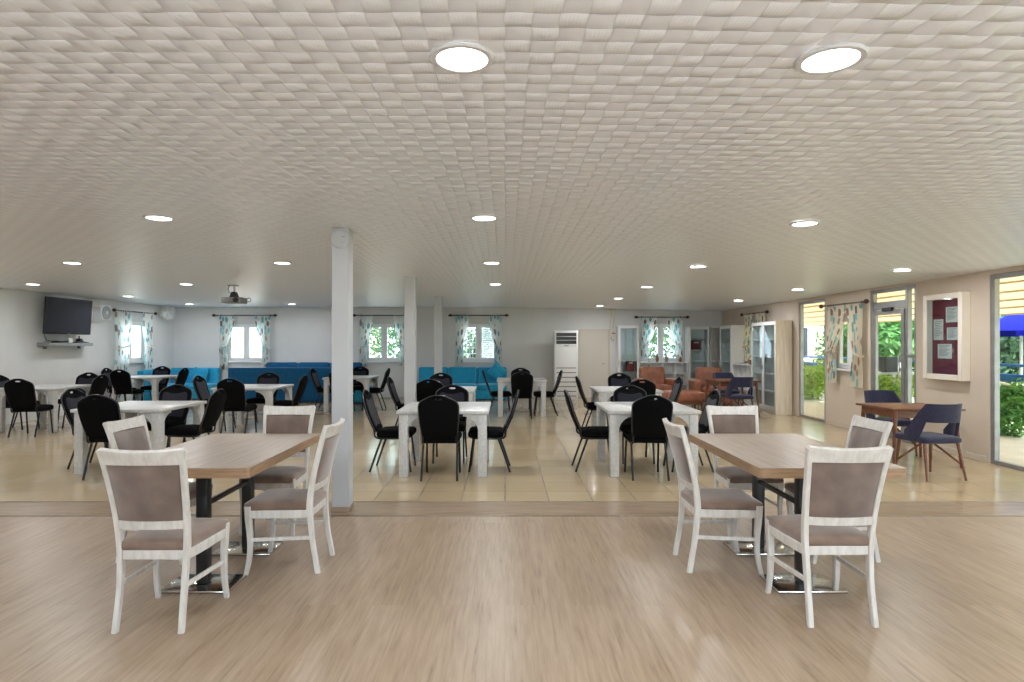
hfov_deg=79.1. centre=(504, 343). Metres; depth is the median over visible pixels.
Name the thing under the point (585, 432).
banquet chair
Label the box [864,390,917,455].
chair
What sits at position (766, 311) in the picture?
curtain rod
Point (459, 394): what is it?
banquet chair
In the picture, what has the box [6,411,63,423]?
baseboard
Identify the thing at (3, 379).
banquet chair
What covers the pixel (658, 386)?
seat cushion
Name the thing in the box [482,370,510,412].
banquet chair
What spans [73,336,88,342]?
tv stand foot
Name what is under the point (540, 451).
floor tiles
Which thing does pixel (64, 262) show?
recessed light
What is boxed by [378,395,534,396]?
baseboard
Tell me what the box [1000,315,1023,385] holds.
tree
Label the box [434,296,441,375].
column
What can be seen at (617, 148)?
ceiling
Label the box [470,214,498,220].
recessed light
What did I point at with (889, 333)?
tree
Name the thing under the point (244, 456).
dining table
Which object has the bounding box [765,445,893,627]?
dining chair
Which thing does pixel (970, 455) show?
baseboard
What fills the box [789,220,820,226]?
recessed light
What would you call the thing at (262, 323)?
curtain
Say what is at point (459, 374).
cushion
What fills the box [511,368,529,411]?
banquet chair
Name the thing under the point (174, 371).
cushion
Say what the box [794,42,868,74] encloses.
recessed light
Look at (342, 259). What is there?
column
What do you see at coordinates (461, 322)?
curtain
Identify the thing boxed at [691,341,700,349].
file box
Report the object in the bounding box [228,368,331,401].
sofa
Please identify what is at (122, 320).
curtain
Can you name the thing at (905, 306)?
door
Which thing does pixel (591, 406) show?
banquet chair
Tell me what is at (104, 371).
banquet chair
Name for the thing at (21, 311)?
wall
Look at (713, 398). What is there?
banquet chair
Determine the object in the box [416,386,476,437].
table
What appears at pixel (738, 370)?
shelf
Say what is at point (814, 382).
shrub
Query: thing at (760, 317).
curtain
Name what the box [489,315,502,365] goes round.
curtain
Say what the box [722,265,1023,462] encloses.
wall
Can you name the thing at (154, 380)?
table
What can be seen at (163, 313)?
wall fan
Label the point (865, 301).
curtain rod
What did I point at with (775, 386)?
bookcase
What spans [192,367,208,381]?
throw pillow
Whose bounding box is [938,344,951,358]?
notice sheet
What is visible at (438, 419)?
banquet chair
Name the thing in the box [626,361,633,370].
file box
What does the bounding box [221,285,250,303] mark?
projector
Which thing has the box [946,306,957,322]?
notice sheet
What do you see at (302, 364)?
cushion
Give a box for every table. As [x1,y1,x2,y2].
[0,384,90,432]
[70,401,206,473]
[102,434,319,593]
[112,375,177,401]
[211,384,293,431]
[322,375,378,411]
[396,402,490,476]
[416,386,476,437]
[497,378,546,416]
[590,386,663,425]
[594,402,700,476]
[689,434,905,593]
[703,378,760,416]
[855,403,965,468]
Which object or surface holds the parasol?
on the ground
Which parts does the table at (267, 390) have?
leg, leg, leg, leg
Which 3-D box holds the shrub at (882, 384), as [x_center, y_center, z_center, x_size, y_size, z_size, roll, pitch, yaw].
[8.043,1.086,12.980,1.227,1.143,1.062,0,0,-11]
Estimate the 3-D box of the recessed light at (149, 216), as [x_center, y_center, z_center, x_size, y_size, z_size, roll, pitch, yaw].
[-2.830,-1.030,5.070,0.236,0.010,0.236,0,0,0]
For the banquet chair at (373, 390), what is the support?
on the floor tiles
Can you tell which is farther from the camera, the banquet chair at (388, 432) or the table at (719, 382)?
the table at (719, 382)
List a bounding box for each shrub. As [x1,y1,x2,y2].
[804,358,824,399]
[878,370,913,416]
[879,370,913,394]
[1000,378,1023,437]
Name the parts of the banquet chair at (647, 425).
leg, leg, seat, edge trim, backrest, leg, leg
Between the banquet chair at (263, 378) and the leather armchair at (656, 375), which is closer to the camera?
the banquet chair at (263, 378)
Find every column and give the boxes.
[331,228,353,511]
[404,276,415,441]
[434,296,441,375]
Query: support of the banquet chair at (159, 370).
on the floor tiles
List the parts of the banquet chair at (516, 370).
backrest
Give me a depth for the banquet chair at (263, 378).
11.94 m
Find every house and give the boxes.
[132,326,378,357]
[804,326,824,366]
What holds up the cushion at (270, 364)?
on the sofa at (269, 364)
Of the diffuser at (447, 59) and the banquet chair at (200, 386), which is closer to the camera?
the diffuser at (447, 59)
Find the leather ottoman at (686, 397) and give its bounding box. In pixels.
[662,390,704,411]
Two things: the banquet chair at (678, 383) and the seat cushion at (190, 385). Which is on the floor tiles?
the banquet chair at (678, 383)
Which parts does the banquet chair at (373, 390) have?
seat, backrest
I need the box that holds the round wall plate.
[330,230,348,248]
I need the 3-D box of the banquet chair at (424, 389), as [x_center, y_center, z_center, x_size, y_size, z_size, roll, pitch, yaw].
[-1.185,1.026,10.008,0.452,0.956,0.614,0,0,0]
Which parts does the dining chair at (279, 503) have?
leg, leg, seat, seat frame, leg, rail, backrest, leg, rail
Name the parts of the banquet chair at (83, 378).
backrest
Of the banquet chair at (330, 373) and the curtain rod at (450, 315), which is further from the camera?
the curtain rod at (450, 315)
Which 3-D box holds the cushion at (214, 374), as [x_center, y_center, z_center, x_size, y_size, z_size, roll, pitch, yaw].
[-8.265,0.890,17.240,0.658,0.466,0.234,0,0,0]
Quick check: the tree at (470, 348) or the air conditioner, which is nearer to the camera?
the air conditioner
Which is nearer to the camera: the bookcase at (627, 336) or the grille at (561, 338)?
the grille at (561, 338)
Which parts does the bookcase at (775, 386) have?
door, shelf, shelf, door, panel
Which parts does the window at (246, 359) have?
sash, sill, sash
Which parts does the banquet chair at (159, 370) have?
seat, backrest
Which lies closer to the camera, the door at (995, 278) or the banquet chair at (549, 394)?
the door at (995, 278)
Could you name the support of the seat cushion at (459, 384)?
on the sofa at (462, 376)
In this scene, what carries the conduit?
attached to the wall at (297, 334)
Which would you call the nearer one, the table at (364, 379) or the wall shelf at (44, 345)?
the wall shelf at (44, 345)
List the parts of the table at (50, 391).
leg, leg, leg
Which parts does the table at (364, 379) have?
leg, leg, leg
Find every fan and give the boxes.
[101,305,110,320]
[160,305,175,319]
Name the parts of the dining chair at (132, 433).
leg, rail, backrest, leg, seat frame, seat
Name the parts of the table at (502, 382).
leg, leg, leg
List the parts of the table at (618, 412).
leg, leg, leg, leg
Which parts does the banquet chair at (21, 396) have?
leg, backrest, edge trim, leg, seat, leg, leg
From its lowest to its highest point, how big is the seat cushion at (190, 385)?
0.170 m
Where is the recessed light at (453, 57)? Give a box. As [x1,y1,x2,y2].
[429,42,494,73]
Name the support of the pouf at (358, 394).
on the floor tiles
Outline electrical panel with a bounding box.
[91,301,100,322]
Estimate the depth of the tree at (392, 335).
20.16 m
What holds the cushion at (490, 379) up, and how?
on the sofa at (462, 376)
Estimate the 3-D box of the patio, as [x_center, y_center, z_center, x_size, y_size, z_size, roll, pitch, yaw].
[7.900,1.580,11.390,3.400,0.120,29.220,0,0,0]
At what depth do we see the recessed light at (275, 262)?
7.83 m
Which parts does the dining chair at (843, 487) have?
leg, leg, seat, seat frame, leg, rail, backrest, rail, leg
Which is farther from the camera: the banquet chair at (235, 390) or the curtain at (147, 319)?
the curtain at (147, 319)
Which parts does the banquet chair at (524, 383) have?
seat, backrest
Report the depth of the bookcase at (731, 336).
15.70 m
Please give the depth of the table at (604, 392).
10.45 m
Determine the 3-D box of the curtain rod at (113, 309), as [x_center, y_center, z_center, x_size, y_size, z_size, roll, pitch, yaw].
[-9.229,-0.800,15.460,0.141,0.084,1.850,0,0,0]
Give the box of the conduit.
[608,309,615,340]
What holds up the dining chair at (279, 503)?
on the floor
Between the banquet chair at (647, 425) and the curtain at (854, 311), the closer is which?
the banquet chair at (647, 425)
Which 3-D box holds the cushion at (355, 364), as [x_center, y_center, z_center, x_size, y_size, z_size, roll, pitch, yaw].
[-4.413,0.815,17.240,0.875,0.616,0.250,0,0,0]
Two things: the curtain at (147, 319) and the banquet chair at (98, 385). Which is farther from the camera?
the curtain at (147, 319)
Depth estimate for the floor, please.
3.53 m
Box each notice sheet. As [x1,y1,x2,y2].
[934,319,942,339]
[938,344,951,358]
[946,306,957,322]
[947,327,957,339]
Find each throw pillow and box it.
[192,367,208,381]
[487,361,506,380]
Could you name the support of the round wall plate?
attached to the column at (342, 259)
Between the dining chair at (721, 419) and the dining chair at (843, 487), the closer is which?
the dining chair at (843, 487)
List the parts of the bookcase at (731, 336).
door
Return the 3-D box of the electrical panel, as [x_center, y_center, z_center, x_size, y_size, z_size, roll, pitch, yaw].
[-9.252,-0.725,13.980,0.097,0.490,0.300,0,0,0]
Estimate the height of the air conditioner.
1.860 m
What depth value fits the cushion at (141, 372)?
15.64 m
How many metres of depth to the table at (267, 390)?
10.94 m
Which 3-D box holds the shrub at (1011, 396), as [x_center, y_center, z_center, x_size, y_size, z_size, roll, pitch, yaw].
[8.726,1.111,10.658,1.620,1.100,1.735,0,0,0]
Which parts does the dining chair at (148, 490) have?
leg, rail, backrest, rail, leg, seat frame, seat, leg, leg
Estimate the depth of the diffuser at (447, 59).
2.24 m
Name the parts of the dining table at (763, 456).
post, plate, post, plate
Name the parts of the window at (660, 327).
sash, sash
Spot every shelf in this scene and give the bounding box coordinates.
[37,343,92,348]
[639,362,687,389]
[732,364,751,405]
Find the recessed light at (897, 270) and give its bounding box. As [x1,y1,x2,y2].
[892,269,912,271]
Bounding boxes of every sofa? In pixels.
[136,369,184,400]
[167,368,220,399]
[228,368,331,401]
[266,362,362,368]
[419,367,506,399]
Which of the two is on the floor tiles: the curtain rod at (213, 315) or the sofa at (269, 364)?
the sofa at (269, 364)
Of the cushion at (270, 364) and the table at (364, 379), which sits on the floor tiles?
the table at (364, 379)
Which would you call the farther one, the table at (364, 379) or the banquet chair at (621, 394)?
the table at (364, 379)
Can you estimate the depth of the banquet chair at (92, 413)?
6.80 m
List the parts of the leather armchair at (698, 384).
armrest, backrest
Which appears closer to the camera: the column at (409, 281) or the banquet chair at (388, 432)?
the banquet chair at (388, 432)
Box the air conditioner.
[554,331,577,399]
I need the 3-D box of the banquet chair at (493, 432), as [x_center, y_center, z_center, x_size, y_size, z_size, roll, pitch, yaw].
[-0.128,1.026,7.450,0.614,0.956,0.452,0,0,0]
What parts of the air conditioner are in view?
control panel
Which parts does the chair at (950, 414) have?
leg, leg, seat, leg, backrest, leg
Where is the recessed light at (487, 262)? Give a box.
[482,261,500,263]
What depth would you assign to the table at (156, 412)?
7.16 m
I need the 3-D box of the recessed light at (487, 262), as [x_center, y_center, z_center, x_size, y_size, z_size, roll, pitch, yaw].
[-0.170,-1.030,7.880,0.236,0.010,0.236,0,0,0]
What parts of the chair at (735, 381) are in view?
seat, backrest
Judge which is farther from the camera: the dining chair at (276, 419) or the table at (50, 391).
the table at (50, 391)
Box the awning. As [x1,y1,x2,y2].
[804,276,1023,326]
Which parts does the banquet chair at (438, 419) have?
leg, leg, edge trim, backrest, seat, leg, leg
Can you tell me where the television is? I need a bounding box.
[42,296,92,334]
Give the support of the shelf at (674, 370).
on the floor tiles
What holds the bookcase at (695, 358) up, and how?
on the floor tiles
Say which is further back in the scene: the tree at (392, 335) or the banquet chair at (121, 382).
the tree at (392, 335)
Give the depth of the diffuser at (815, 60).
2.19 m
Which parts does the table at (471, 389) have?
leg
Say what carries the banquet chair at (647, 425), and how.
on the floor tiles
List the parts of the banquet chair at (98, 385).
edge trim, backrest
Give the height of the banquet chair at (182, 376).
0.956 m
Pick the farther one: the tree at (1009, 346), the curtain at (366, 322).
the curtain at (366, 322)
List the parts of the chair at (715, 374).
backrest, seat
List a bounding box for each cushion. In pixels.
[137,369,151,385]
[170,368,194,382]
[186,383,216,389]
[207,368,220,382]
[266,362,297,367]
[298,362,329,367]
[330,362,362,368]
[419,367,447,382]
[448,367,476,383]
[453,383,476,385]
[477,383,506,389]
[478,367,506,383]
[655,384,672,389]
[662,390,704,401]
[701,384,726,392]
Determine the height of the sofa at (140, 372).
0.843 m
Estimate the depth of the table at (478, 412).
6.97 m
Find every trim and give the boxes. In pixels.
[0,502,1023,514]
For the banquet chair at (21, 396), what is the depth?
9.94 m
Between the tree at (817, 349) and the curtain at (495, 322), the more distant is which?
the tree at (817, 349)
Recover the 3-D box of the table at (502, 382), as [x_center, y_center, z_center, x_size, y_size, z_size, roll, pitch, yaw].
[0.350,1.125,13.300,1.040,0.750,1.100,0,0,0]
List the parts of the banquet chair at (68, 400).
leg, edge trim, backrest, leg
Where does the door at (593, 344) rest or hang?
in the wall at (297, 334)
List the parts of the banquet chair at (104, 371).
backrest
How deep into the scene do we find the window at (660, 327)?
17.45 m
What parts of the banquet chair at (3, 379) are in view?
backrest, leg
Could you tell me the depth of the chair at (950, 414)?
6.83 m
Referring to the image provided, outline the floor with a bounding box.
[0,516,1023,681]
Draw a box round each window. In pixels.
[129,322,143,363]
[228,324,262,362]
[366,324,402,362]
[461,324,495,362]
[641,324,678,361]
[744,338,767,366]
[837,317,852,370]
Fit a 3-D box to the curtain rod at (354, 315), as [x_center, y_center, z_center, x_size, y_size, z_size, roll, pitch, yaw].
[-3.400,-0.800,17.329,1.730,0.084,0.141,0,0,0]
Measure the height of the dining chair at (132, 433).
0.975 m
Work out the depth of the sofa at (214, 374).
17.14 m
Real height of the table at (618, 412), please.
0.750 m
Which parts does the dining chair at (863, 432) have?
seat, leg, leg, leg, backrest, rail, leg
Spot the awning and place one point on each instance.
(1011, 289)
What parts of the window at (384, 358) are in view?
sash, sill, sash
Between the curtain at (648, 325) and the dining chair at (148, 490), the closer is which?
the dining chair at (148, 490)
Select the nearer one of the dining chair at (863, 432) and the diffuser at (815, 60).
the diffuser at (815, 60)
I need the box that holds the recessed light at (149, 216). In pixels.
[142,214,174,220]
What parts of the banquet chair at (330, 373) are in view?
backrest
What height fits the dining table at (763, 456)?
0.758 m
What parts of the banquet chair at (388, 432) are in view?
edge trim, backrest, leg, leg, seat, leg, leg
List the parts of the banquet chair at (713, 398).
seat, leg, leg, backrest, edge trim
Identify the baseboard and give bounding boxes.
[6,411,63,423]
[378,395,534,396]
[792,411,985,461]
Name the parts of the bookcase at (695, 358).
door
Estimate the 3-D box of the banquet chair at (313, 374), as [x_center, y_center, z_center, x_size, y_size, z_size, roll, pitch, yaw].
[-4.122,1.026,14.150,0.614,0.956,0.452,0,0,0]
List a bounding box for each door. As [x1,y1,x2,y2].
[578,329,609,397]
[799,298,825,422]
[871,284,915,443]
[991,270,1023,470]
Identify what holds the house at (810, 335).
on the ground
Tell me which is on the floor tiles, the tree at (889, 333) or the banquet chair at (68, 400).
the banquet chair at (68, 400)
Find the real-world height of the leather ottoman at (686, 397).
0.463 m
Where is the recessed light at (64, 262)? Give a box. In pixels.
[61,261,82,263]
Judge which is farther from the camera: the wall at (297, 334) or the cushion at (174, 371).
the wall at (297, 334)
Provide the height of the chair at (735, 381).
0.847 m
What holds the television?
attached to the wall at (21, 311)
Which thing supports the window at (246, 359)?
in the wall at (297, 334)
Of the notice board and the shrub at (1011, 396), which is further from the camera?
the shrub at (1011, 396)
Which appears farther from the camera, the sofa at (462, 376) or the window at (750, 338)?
the sofa at (462, 376)
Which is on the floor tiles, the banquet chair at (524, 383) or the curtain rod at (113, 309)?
the banquet chair at (524, 383)
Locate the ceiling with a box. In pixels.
[0,0,1023,310]
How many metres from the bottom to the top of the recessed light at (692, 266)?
0.010 m
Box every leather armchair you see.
[633,367,675,389]
[689,367,730,405]
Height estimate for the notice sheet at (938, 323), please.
0.290 m
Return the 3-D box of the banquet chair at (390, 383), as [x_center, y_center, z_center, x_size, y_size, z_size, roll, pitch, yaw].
[-1.672,1.026,10.450,0.614,0.956,0.452,0,0,0]
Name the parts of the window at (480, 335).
sash, sill, sash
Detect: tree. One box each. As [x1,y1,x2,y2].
[369,328,398,357]
[464,328,493,357]
[646,328,674,357]
[810,326,846,362]
[843,321,913,376]
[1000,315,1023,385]
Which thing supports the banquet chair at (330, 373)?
on the floor tiles
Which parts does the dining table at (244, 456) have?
post, plate, plate, post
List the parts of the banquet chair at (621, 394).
leg, seat, edge trim, backrest, leg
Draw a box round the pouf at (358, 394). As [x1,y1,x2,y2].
[354,385,372,403]
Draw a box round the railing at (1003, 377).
[804,356,1023,381]
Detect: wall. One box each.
[0,288,173,419]
[174,307,721,394]
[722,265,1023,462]
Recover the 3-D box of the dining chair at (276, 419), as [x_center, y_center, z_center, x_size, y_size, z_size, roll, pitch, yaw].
[-1.860,1.015,5.104,0.445,0.975,0.586,0,0,0]
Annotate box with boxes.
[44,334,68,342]
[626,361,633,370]
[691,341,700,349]
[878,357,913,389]
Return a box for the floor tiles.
[0,397,1023,500]
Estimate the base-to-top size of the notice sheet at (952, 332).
0.170 m
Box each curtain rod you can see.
[112,308,156,314]
[212,314,276,316]
[353,314,403,316]
[448,314,508,316]
[634,316,689,318]
[740,310,768,315]
[819,299,868,308]
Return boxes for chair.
[0,375,39,429]
[4,378,53,437]
[58,372,97,423]
[60,388,105,468]
[62,374,108,428]
[77,394,120,479]
[96,447,229,633]
[101,368,136,400]
[102,415,212,564]
[110,369,143,400]
[140,366,170,400]
[146,384,192,446]
[159,368,188,392]
[165,388,226,447]
[192,375,235,430]
[217,378,256,433]
[238,405,315,535]
[244,418,344,575]
[246,372,279,424]
[273,375,307,405]
[309,368,331,408]
[329,372,354,413]
[353,366,368,389]
[361,368,389,409]
[362,389,416,471]
[387,377,420,431]
[416,379,443,401]
[418,395,461,480]
[429,373,452,385]
[432,385,468,463]
[468,389,519,471]
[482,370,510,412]
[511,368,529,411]
[511,372,532,418]
[533,370,562,415]
[564,389,608,471]
[575,376,608,426]
[608,373,631,401]
[613,385,654,463]
[623,395,672,480]
[627,379,655,399]
[662,417,762,574]
[663,389,720,471]
[669,377,682,401]
[706,405,783,535]
[713,372,739,405]
[722,377,753,405]
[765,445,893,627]
[784,414,892,563]
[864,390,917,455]
[894,403,967,481]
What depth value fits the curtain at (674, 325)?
17.30 m
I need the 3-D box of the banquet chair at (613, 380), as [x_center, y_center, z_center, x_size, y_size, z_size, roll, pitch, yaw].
[2.180,1.026,11.552,0.452,0.956,0.614,0,0,0]
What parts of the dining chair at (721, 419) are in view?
leg, leg, rail, backrest, seat frame, seat, leg, leg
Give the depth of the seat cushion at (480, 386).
16.51 m
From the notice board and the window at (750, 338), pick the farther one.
the window at (750, 338)
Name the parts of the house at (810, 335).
pane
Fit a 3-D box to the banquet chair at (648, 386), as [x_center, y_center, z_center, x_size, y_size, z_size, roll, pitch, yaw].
[2.150,1.026,9.998,0.452,0.956,0.614,0,0,0]
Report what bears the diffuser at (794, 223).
attached to the recessed light at (805, 223)
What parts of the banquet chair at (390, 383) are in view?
edge trim, backrest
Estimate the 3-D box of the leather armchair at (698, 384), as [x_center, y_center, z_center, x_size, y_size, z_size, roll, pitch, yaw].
[5.082,1.040,15.274,0.980,0.924,0.808,0,0,6]
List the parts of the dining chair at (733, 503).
rail, leg, backrest, rail, leg, seat frame, seat, leg, leg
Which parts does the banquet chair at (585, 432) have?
edge trim, backrest, leg, leg, seat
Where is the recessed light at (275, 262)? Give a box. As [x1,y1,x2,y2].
[272,261,291,263]
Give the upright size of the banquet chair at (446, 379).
0.956 m
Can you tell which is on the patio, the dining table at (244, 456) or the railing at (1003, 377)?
the railing at (1003, 377)
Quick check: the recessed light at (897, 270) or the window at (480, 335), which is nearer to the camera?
the recessed light at (897, 270)
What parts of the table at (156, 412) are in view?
leg, leg, leg, leg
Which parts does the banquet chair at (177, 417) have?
seat, backrest, edge trim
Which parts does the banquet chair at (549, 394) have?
seat, backrest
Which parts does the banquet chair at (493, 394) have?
seat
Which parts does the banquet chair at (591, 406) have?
backrest, seat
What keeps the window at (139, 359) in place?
in the wall at (21, 311)
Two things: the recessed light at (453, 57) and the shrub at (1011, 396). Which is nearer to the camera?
the recessed light at (453, 57)
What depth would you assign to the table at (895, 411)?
7.62 m
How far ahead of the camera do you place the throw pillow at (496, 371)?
16.89 m
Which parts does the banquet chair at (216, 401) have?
seat, edge trim, backrest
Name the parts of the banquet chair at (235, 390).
leg, backrest, edge trim, leg, seat, leg, leg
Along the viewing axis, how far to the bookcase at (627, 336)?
17.33 m
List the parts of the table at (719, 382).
leg, leg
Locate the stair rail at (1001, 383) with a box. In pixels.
[1000,382,1021,388]
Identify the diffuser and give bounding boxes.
[146,216,171,219]
[436,48,487,70]
[473,216,494,219]
[793,222,816,225]
[802,49,860,71]
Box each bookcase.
[616,325,638,381]
[685,327,708,389]
[709,327,719,366]
[720,325,744,372]
[751,320,791,414]
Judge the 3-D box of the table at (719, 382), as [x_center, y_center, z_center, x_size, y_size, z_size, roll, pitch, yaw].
[4.780,1.126,13.100,0.900,0.751,0.900,0,0,0]
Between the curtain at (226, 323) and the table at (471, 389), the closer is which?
the table at (471, 389)
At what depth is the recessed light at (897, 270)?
7.87 m
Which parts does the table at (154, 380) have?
leg, leg, leg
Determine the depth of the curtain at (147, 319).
15.96 m
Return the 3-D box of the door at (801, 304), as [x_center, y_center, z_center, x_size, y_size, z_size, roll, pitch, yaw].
[6.145,0.315,12.340,0.070,2.370,1.080,0,0,0]
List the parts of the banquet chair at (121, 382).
backrest, edge trim, seat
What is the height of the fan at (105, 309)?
0.360 m
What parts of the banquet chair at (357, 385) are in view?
seat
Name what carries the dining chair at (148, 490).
on the floor
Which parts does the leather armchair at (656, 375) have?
backrest, armrest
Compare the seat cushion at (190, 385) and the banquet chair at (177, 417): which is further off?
the seat cushion at (190, 385)
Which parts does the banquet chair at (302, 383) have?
seat, edge trim, backrest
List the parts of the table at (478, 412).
leg, leg, leg, leg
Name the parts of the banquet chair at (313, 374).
backrest, seat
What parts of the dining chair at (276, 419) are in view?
leg, leg, seat, seat frame, backrest, rail, leg, rail, leg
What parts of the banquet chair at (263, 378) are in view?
seat, backrest, edge trim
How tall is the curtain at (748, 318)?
1.172 m
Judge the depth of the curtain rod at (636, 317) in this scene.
17.29 m
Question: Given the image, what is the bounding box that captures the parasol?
[1000,314,1023,421]
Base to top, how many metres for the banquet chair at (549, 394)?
0.956 m
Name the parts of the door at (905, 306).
handle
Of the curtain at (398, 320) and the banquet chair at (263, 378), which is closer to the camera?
the banquet chair at (263, 378)
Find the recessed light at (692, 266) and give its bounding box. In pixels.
[688,265,706,267]
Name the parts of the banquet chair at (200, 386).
edge trim, backrest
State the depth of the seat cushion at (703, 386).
14.93 m
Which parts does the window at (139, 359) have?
sash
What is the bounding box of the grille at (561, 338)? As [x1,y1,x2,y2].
[556,333,575,343]
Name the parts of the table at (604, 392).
leg, leg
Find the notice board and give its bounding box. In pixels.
[923,291,969,380]
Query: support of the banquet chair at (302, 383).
on the floor tiles
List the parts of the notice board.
felt panel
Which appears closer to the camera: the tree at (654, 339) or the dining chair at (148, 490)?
the dining chair at (148, 490)
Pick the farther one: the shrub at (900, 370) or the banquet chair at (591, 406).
the shrub at (900, 370)
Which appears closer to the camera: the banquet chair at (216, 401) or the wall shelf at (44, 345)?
the banquet chair at (216, 401)
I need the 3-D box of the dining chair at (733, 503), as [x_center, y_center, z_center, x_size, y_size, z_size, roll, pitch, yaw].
[1.401,1.015,4.240,0.586,0.975,0.445,0,0,0]
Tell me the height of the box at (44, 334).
0.304 m
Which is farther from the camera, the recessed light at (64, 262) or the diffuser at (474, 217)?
the recessed light at (64, 262)
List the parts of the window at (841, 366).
sill, sash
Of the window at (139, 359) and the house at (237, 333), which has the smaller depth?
the window at (139, 359)
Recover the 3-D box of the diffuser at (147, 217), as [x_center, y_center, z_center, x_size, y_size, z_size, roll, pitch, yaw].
[-2.830,-1.032,5.070,0.186,0.007,0.186,0,0,0]
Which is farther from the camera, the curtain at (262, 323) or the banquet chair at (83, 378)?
the curtain at (262, 323)
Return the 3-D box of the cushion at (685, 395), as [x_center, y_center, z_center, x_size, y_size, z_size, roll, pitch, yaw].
[3.980,1.160,13.950,0.860,0.240,0.580,0,0,-2]
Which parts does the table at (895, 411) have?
leg, leg, leg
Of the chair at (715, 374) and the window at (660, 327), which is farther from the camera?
the window at (660, 327)
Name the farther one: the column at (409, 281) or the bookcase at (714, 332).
the bookcase at (714, 332)
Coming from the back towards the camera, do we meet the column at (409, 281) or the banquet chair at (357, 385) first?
the banquet chair at (357, 385)
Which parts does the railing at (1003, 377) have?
rail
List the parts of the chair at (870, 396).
backrest, seat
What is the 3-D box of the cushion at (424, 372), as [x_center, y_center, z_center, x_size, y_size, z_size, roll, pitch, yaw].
[-1.983,0.880,17.220,0.801,0.486,0.236,0,0,0]
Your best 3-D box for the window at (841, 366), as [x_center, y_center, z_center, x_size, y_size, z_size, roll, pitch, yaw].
[6.125,-0.005,11.040,0.190,0.970,0.940,0,0,0]
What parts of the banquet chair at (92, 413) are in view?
leg, seat, backrest, edge trim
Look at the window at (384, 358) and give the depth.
17.45 m
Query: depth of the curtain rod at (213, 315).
17.29 m
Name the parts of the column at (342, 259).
skirting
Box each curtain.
[113,310,131,371]
[142,312,154,369]
[218,315,233,368]
[255,315,270,366]
[358,316,372,366]
[393,316,403,366]
[454,315,467,366]
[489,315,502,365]
[640,317,656,356]
[667,317,683,356]
[742,313,752,360]
[755,312,765,361]
[824,304,845,382]
[846,302,863,388]
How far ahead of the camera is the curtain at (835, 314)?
11.31 m
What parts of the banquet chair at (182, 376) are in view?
backrest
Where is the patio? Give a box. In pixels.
[804,394,1023,465]
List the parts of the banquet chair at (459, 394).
leg, edge trim, backrest, seat, leg, leg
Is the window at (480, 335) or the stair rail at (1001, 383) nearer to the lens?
the stair rail at (1001, 383)
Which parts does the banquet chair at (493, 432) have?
leg, seat, leg, leg, edge trim, backrest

